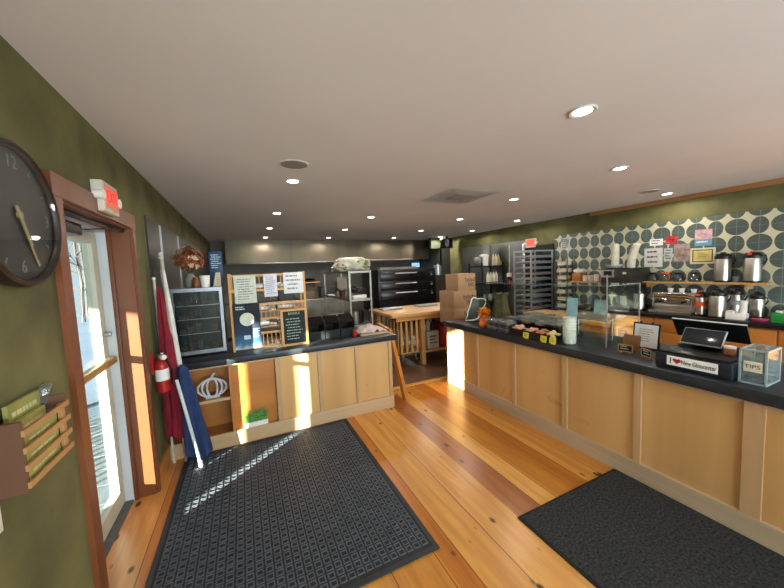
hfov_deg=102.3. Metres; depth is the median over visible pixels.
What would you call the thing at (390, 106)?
ceiling
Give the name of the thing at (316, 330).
bin
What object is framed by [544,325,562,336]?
tub
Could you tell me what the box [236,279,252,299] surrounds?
print
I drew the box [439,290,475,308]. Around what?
cardboard box
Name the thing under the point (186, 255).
flower arrangement
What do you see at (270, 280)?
paper notice
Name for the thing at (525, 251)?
rack
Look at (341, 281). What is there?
paper notice
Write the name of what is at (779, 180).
ceiling trim
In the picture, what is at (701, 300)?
airpot
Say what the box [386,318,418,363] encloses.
cart
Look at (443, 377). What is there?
trim
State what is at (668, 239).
greeting card
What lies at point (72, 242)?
bare tree
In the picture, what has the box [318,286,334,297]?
machine
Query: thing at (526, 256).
sheet pan
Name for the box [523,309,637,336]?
prep table
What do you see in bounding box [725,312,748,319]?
tray
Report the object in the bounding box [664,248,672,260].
paper notice
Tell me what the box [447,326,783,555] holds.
counter
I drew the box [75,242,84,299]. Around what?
bare tree
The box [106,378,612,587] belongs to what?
floor
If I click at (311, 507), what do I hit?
door mat
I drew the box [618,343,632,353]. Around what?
sign
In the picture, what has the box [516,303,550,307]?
sheet pan
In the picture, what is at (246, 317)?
poster
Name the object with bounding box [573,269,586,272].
bag
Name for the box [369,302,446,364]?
table
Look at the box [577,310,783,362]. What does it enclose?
counter
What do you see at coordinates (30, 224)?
wall clock
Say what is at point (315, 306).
countertop
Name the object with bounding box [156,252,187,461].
flag
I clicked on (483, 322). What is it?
pumpkin decoration
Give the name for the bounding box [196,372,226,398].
ornament
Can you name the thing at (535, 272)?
sheet pan
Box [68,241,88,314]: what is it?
bare tree
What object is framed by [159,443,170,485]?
baseboard
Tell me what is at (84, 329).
ground
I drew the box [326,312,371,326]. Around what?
shelf
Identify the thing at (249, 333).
print
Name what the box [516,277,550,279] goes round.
sheet pan
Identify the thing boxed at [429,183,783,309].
wall
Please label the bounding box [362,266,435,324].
oven
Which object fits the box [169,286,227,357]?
fridge
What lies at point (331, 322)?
bin
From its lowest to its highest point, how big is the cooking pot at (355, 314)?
0.220 m
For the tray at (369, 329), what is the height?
0.110 m
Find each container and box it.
[487,318,502,324]
[487,324,502,331]
[497,319,516,327]
[498,327,510,333]
[504,315,521,321]
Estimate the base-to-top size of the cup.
0.115 m
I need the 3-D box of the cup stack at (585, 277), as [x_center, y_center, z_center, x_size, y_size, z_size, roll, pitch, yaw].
[3.487,-0.284,5.700,0.088,0.104,0.088,-4,5,-25]
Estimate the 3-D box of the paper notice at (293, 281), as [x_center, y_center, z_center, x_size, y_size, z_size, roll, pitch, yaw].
[-1.032,-0.118,3.308,0.197,0.217,0.004,-4,5,-25]
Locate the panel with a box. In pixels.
[462,240,524,317]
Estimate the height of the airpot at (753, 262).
0.383 m
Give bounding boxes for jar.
[192,277,200,287]
[724,345,736,355]
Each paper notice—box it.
[233,275,256,303]
[263,274,277,296]
[283,272,303,293]
[337,277,346,288]
[644,248,662,266]
[650,239,662,245]
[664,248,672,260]
[695,239,711,245]
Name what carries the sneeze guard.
on the countertop at (589, 346)
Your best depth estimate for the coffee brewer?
4.87 m
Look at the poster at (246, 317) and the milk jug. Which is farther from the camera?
the milk jug
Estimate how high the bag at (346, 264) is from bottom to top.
0.237 m
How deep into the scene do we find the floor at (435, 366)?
5.24 m
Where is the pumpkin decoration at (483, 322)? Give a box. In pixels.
[477,307,489,327]
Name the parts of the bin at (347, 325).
lid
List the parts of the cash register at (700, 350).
screen glass, drawer, cash drawer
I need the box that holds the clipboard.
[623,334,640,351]
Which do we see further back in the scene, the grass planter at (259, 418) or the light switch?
the grass planter at (259, 418)
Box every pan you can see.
[305,278,314,281]
[516,255,550,257]
[516,260,550,262]
[516,266,550,268]
[516,271,550,273]
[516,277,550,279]
[516,282,550,284]
[516,287,550,290]
[516,292,550,296]
[516,298,550,301]
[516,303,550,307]
[516,308,549,311]
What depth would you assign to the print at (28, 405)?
1.03 m
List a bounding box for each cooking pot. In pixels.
[352,310,358,323]
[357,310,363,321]
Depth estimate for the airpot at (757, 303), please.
3.70 m
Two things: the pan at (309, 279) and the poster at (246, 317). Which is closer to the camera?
the poster at (246, 317)
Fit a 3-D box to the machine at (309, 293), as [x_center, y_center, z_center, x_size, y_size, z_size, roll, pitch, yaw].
[-2.336,0.012,8.665,0.350,0.220,0.360,-4,5,-25]
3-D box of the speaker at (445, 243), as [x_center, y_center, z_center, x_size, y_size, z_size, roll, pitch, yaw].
[1.549,-1.469,8.973,0.268,0.338,0.283,-4,5,-25]
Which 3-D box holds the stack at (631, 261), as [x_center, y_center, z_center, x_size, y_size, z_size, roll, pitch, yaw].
[3.679,-0.584,4.815,0.114,0.364,0.174,-4,5,-25]
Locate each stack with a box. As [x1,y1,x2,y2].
[557,296,571,300]
[557,303,565,307]
[558,261,571,264]
[558,268,571,271]
[558,275,571,278]
[558,282,570,285]
[558,289,571,293]
[562,316,576,343]
[583,275,587,280]
[588,275,593,280]
[594,274,598,280]
[611,243,619,264]
[627,243,640,267]
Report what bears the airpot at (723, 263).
on the wall shelf at (648, 283)
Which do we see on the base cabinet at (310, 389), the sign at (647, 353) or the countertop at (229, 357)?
the countertop at (229, 357)
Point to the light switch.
(1, 523)
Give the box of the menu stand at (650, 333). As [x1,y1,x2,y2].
[633,320,661,350]
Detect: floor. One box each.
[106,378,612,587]
[228,318,447,409]
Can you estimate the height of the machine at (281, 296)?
0.320 m
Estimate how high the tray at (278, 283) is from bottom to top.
0.050 m
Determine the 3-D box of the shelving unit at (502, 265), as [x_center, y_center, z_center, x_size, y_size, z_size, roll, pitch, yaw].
[2.333,0.066,7.778,0.688,1.660,0.478,-4,5,-25]
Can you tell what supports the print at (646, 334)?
attached to the menu stand at (650, 333)
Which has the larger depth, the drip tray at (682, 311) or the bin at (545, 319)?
the drip tray at (682, 311)
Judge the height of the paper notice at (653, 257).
0.290 m
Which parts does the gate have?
rail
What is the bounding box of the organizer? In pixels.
[725,300,748,319]
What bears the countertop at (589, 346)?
on the counter at (719, 456)
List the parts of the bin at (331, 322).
lid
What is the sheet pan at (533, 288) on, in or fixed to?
on the rack at (525, 251)
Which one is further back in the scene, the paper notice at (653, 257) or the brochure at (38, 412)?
the paper notice at (653, 257)
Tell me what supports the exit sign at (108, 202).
attached to the wall at (44, 543)
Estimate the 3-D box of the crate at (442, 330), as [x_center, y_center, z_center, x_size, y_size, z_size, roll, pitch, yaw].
[0.881,0.703,5.618,0.260,0.410,0.300,-4,5,-25]
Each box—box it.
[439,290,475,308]
[440,307,468,321]
[445,273,475,290]
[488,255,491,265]
[572,273,585,280]
[738,343,781,387]
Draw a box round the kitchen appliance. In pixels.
[351,286,366,298]
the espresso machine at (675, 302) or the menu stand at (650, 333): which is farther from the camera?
the espresso machine at (675, 302)
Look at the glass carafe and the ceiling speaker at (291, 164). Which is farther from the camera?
the glass carafe
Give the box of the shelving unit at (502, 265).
[469,262,504,315]
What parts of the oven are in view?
leg, oven top rail, door, door, door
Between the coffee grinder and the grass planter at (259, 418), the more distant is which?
the coffee grinder
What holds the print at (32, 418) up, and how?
attached to the brochure at (38, 412)
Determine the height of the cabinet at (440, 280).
1.380 m
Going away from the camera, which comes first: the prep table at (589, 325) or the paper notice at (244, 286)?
the paper notice at (244, 286)
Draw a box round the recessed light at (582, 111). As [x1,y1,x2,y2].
[568,105,597,117]
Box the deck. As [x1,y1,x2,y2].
[89,417,109,512]
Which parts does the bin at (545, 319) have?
clear lid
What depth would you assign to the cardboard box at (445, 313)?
4.89 m
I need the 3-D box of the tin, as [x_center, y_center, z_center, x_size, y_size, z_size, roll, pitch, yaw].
[-0.825,0.012,5.647,0.096,0.100,0.094,-4,5,-25]
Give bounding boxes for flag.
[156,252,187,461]
[175,364,212,466]
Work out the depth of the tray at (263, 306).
3.25 m
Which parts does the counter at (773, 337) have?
door, drawer, drawer, door, door, drawer, drawer, door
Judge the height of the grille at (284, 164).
0.007 m
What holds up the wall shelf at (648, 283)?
attached to the wall at (772, 196)
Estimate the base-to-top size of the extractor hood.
0.600 m
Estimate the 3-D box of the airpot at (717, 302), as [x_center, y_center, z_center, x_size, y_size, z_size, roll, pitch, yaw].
[3.989,0.111,3.870,0.178,0.355,0.165,-1,5,23]
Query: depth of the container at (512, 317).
3.64 m
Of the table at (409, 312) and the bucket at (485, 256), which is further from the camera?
the bucket at (485, 256)
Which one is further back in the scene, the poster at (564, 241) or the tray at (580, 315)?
the poster at (564, 241)
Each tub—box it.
[515,321,534,326]
[529,323,549,328]
[531,331,545,341]
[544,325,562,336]
[576,324,583,333]
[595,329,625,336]
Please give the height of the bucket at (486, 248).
0.250 m
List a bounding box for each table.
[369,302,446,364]
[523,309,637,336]
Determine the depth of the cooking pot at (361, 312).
5.46 m
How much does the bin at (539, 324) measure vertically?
0.157 m
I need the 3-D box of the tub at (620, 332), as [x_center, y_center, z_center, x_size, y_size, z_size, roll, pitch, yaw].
[2.780,0.504,4.056,0.380,0.070,0.220,-4,5,-25]
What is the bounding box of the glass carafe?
[671,272,683,279]
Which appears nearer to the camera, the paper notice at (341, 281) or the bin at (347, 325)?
the bin at (347, 325)
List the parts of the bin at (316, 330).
lid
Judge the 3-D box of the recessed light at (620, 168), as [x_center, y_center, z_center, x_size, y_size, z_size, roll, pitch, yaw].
[2.172,-1.196,3.011,0.150,0.009,0.150,-4,5,-25]
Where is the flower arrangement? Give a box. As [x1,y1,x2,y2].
[170,246,204,287]
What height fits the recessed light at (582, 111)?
0.009 m
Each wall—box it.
[0,35,209,587]
[210,243,418,320]
[419,248,450,274]
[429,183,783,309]
[429,238,443,248]
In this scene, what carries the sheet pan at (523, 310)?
on the rack at (525, 251)
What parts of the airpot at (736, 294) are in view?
lid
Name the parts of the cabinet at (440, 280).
door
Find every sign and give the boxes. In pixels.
[90,179,121,216]
[465,297,485,321]
[523,238,537,247]
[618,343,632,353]
[641,347,651,359]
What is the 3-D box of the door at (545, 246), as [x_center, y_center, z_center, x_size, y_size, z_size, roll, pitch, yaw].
[3.158,-0.061,6.782,0.027,1.960,0.700,-4,5,-25]
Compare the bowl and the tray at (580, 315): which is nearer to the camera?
the tray at (580, 315)
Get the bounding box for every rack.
[0,393,73,499]
[227,271,306,352]
[323,270,372,326]
[513,250,553,315]
[555,256,574,311]
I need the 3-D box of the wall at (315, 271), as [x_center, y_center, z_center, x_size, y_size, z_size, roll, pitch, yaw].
[-1.703,-0.310,9.560,6.453,2.470,0.150,-4,5,-25]
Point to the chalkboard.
(294, 322)
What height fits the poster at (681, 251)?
0.255 m
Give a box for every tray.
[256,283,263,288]
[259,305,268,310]
[260,319,269,325]
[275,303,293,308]
[277,282,283,286]
[355,324,388,336]
[378,306,402,310]
[414,303,437,306]
[566,311,625,321]
[649,308,694,314]
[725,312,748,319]
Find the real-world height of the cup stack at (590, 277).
0.104 m
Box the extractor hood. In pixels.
[224,240,429,264]
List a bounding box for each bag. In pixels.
[333,257,370,271]
[395,328,414,350]
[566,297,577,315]
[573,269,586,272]
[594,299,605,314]
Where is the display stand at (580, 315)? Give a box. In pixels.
[566,311,625,340]
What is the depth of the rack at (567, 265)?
6.03 m
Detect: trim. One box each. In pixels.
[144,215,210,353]
[393,375,447,389]
[522,244,525,308]
[590,177,783,215]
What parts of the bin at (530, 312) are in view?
clear lid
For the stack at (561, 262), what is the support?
on the rack at (567, 265)
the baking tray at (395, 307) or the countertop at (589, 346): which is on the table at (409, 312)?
the baking tray at (395, 307)
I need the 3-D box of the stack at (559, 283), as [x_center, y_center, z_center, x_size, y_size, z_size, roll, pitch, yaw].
[3.327,-0.188,6.095,0.180,0.070,0.180,-4,5,-25]
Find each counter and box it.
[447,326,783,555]
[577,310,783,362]
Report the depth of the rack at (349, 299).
5.27 m
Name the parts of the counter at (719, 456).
panel, panel, panel, panel, rail, panel, panel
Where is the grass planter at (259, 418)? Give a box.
[242,407,267,427]
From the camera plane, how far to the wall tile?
4.46 m
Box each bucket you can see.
[479,254,488,265]
[482,245,490,254]
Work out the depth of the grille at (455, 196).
3.89 m
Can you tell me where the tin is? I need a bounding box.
[343,292,347,297]
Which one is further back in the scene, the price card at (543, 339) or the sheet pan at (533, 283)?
the sheet pan at (533, 283)
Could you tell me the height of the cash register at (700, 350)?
0.274 m
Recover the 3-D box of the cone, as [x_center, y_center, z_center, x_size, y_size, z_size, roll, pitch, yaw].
[1.376,0.169,4.043,0.272,0.381,0.261,-4,5,-25]
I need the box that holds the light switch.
[0,509,2,532]
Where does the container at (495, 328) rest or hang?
on the countertop at (589, 346)
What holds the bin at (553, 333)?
on the countertop at (589, 346)
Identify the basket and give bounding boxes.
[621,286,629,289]
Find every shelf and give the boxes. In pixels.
[178,331,220,335]
[197,389,229,401]
[260,306,303,311]
[261,322,280,327]
[324,271,368,273]
[325,294,370,301]
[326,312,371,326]
[413,339,446,352]
[570,281,600,285]
[643,281,773,289]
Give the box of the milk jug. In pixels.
[620,294,625,305]
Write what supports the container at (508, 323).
on the container at (504, 330)
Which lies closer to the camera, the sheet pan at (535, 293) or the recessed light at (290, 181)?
the recessed light at (290, 181)
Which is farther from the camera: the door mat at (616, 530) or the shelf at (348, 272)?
the shelf at (348, 272)
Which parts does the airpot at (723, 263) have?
lid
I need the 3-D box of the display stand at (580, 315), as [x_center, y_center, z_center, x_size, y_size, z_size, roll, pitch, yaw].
[1.926,0.307,3.010,0.280,0.221,0.400,-4,5,-25]
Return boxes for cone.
[490,292,510,319]
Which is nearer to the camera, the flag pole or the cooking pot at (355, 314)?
the flag pole
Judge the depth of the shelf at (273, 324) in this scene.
3.29 m
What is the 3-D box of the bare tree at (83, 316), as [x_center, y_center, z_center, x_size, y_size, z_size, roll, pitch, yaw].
[-14.618,-1.837,14.556,3.086,6.326,3.179,-1,5,16]
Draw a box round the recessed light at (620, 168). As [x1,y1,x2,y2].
[611,166,629,170]
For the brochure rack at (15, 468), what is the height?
0.215 m
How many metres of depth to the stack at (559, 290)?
6.05 m
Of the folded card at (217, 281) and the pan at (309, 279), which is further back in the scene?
the pan at (309, 279)
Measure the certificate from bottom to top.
0.220 m
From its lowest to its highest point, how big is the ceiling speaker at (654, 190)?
0.010 m
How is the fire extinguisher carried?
attached to the wall at (44, 543)
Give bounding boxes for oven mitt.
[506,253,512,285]
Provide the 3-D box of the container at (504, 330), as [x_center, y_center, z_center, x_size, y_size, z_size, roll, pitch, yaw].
[1.245,0.382,3.412,0.150,0.064,0.140,-4,5,-25]
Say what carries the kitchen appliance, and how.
on the rack at (349, 299)
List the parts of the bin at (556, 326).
clear lid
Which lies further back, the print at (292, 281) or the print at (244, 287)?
the print at (292, 281)
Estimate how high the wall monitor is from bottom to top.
0.180 m
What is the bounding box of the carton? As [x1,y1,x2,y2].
[771,310,783,323]
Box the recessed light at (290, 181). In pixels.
[285,179,300,183]
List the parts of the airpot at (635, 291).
lid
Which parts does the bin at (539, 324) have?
clear lid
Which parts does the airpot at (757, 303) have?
lid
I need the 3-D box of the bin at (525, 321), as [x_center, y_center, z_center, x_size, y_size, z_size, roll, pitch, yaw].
[1.505,0.316,3.531,0.170,0.157,0.170,-4,5,-25]
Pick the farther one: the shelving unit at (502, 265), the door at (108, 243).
the shelving unit at (502, 265)
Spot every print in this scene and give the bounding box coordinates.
[12,399,36,417]
[24,413,41,427]
[30,423,55,469]
[210,254,220,267]
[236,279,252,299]
[244,328,258,339]
[286,275,299,288]
[638,328,652,341]
[647,251,656,262]
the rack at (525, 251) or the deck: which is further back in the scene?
the rack at (525, 251)
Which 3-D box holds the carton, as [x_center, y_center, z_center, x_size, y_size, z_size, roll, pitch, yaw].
[4.243,0.247,3.428,0.130,0.132,0.145,-4,5,-25]
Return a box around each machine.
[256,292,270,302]
[277,290,294,300]
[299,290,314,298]
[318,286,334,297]
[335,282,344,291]
[649,290,708,314]
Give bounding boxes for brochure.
[1,389,40,423]
[13,404,45,428]
[24,414,60,480]
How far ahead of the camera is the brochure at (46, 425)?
1.03 m
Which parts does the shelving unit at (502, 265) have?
post, shelf, shelf, post, post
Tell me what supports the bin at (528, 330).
on the countertop at (589, 346)
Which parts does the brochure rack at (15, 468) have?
panel, board, panel, corner post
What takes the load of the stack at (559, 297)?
on the rack at (567, 265)
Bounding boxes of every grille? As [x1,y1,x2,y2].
[281,161,306,168]
[446,194,474,199]
[639,190,658,193]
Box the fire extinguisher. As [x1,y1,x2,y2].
[149,353,172,393]
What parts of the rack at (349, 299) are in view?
post, post, post, post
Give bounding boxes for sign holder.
[208,251,224,286]
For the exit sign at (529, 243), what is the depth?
6.86 m
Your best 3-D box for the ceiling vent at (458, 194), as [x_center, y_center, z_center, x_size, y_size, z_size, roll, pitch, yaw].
[0.837,-1.203,3.924,0.690,0.010,0.690,-4,5,-25]
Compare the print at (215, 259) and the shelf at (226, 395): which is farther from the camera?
the print at (215, 259)
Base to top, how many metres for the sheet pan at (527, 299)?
0.045 m
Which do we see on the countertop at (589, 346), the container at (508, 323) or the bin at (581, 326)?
the bin at (581, 326)
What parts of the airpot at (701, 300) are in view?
lid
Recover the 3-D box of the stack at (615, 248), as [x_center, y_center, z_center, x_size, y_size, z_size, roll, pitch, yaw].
[3.567,-0.619,5.048,0.114,0.374,0.113,-4,5,-25]
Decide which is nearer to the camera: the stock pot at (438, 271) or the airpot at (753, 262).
the airpot at (753, 262)
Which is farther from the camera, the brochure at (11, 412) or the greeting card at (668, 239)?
the greeting card at (668, 239)
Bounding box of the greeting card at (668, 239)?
[665,235,676,243]
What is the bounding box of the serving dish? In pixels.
[605,264,625,267]
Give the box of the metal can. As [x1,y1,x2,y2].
[474,257,482,265]
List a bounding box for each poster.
[232,303,261,349]
[561,237,568,249]
[673,243,689,261]
[695,228,712,239]
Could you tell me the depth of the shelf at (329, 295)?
5.42 m
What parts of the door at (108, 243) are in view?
closer rod, frame, closer arm, sill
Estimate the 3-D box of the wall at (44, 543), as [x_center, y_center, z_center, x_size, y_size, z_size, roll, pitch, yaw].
[-2.043,0.262,2.428,0.270,2.470,12.900,-4,5,-25]
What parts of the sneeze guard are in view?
edge trim, corner post, corner post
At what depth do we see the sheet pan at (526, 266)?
6.35 m
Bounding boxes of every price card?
[523,332,528,338]
[540,335,546,342]
[549,337,555,344]
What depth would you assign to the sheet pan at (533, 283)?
6.43 m
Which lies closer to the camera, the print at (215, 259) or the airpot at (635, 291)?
the print at (215, 259)
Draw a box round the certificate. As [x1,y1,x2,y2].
[690,247,715,263]
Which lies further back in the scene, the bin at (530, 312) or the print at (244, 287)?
the bin at (530, 312)
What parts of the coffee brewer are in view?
control panel, plate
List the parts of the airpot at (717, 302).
lid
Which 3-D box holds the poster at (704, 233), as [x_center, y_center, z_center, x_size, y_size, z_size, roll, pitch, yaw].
[4.262,-0.816,4.324,0.003,0.135,0.180,-4,5,-25]
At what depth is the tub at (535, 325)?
3.33 m
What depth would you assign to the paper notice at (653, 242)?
4.82 m
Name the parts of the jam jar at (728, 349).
lid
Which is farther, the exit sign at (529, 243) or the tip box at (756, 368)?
the exit sign at (529, 243)
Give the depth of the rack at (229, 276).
3.24 m
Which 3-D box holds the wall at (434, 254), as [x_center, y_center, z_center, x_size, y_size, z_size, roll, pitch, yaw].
[1.379,-0.340,10.211,0.330,2.170,1.300,-4,5,-25]
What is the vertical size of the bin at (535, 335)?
0.107 m
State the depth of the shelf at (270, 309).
3.30 m
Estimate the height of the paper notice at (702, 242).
0.084 m
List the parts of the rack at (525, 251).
post, post, frame rail, post, post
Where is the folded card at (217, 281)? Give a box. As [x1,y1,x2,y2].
[213,272,220,286]
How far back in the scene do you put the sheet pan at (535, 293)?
6.46 m
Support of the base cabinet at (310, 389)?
on the floor at (468, 468)
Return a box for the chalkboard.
[280,307,308,346]
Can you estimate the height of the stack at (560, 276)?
0.070 m
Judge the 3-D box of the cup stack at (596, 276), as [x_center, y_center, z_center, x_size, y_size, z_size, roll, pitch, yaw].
[3.572,-0.282,5.519,0.088,0.122,0.088,-4,5,-25]
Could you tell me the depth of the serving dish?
4.99 m
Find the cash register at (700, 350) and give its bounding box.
[655,318,762,380]
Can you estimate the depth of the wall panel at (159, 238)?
3.20 m
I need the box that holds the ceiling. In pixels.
[0,0,783,242]
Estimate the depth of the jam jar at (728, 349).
1.95 m
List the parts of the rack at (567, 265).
post, post, post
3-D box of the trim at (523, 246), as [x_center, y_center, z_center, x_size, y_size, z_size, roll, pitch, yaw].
[2.986,-0.106,7.130,0.038,2.050,0.060,-4,5,-25]
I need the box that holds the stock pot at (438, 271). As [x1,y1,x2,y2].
[433,265,441,274]
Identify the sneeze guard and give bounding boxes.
[478,275,639,347]
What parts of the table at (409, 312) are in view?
leg, leg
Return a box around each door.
[41,169,161,587]
[525,244,553,309]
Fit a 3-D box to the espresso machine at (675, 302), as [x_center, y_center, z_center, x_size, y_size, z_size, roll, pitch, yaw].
[3.984,0.111,4.397,0.500,0.275,0.490,-4,5,-25]
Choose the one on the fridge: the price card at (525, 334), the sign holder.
the sign holder
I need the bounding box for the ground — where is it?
[76,313,100,418]
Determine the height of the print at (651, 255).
0.178 m
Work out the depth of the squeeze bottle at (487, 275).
7.54 m
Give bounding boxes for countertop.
[181,332,396,369]
[225,296,349,341]
[444,315,783,409]
[577,303,783,329]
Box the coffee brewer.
[598,267,652,309]
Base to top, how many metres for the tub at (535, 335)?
0.075 m
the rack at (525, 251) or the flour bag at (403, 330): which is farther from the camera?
the rack at (525, 251)
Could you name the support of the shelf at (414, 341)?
attached to the table at (409, 312)
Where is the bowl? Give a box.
[750,318,769,321]
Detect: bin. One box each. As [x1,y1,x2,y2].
[307,316,324,340]
[322,315,339,337]
[337,313,354,336]
[510,324,529,336]
[515,314,536,326]
[520,327,540,338]
[525,312,543,320]
[529,316,550,328]
[531,329,549,341]
[542,330,560,342]
[543,314,561,322]
[544,319,562,336]
[558,317,583,333]
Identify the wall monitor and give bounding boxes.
[411,262,419,267]
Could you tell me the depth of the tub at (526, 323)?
3.49 m
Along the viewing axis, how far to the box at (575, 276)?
5.78 m
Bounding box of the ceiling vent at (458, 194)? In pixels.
[423,188,498,203]
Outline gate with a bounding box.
[377,323,408,399]
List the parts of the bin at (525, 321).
clear lid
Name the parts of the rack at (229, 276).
post, rail, rail, rail, rail, rail, rail, post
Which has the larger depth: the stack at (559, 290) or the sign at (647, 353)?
the stack at (559, 290)
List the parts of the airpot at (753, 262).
lid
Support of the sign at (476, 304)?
on the countertop at (589, 346)
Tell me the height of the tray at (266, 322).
0.050 m
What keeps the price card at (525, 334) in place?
on the countertop at (589, 346)
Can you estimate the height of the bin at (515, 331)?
0.107 m
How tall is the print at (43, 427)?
0.106 m
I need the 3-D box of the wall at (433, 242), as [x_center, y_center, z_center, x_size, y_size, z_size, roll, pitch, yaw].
[1.425,-1.527,9.510,0.670,0.300,0.120,-4,5,-25]
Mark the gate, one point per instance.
(397, 364)
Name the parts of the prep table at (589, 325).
drawer, leg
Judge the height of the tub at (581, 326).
0.085 m
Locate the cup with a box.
[199,275,209,286]
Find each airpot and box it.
[633,287,647,310]
[695,290,708,315]
[708,288,730,317]
[713,252,735,281]
[727,287,747,311]
[742,251,767,282]
[749,291,768,317]
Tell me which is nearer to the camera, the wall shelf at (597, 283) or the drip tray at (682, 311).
the drip tray at (682, 311)
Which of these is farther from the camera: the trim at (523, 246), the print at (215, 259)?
the trim at (523, 246)
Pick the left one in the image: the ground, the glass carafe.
the ground
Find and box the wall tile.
[554,207,783,315]
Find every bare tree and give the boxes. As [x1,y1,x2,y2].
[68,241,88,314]
[68,242,81,272]
[70,242,85,321]
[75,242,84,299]
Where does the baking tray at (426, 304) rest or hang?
on the table at (409, 312)
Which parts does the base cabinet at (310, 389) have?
rail, panel, panel, panel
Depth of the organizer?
3.67 m
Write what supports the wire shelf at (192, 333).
attached to the fridge
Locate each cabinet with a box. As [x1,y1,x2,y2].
[170,341,394,460]
[426,275,445,321]
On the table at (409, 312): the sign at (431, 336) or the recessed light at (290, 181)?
the sign at (431, 336)
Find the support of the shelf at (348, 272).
attached to the rack at (349, 299)
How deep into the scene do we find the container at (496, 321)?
3.54 m
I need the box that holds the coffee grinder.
[605,288,615,304]
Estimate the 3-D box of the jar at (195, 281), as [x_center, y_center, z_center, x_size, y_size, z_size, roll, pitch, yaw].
[-1.902,-0.113,3.065,0.070,0.105,0.070,-4,5,-25]
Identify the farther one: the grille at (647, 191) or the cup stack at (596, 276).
the cup stack at (596, 276)
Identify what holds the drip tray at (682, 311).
on the espresso machine at (675, 302)
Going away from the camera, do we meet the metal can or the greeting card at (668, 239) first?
the greeting card at (668, 239)
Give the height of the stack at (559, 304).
0.070 m
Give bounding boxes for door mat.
[145,419,439,587]
[518,469,783,587]
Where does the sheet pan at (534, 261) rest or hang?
on the rack at (525, 251)
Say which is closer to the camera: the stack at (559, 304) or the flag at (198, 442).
the flag at (198, 442)
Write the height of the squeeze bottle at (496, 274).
0.280 m
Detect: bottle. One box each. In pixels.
[426,319,429,329]
[486,272,489,283]
[495,272,497,282]
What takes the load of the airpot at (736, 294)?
on the countertop at (589, 307)
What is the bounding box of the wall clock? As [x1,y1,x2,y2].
[0,137,61,287]
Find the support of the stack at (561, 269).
on the rack at (567, 265)
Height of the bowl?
0.030 m
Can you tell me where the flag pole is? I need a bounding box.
[152,277,175,462]
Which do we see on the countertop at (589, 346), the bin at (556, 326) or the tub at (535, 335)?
the bin at (556, 326)
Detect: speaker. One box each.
[278,159,308,169]
[440,236,452,248]
[637,189,659,193]
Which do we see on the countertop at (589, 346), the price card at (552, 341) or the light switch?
the price card at (552, 341)

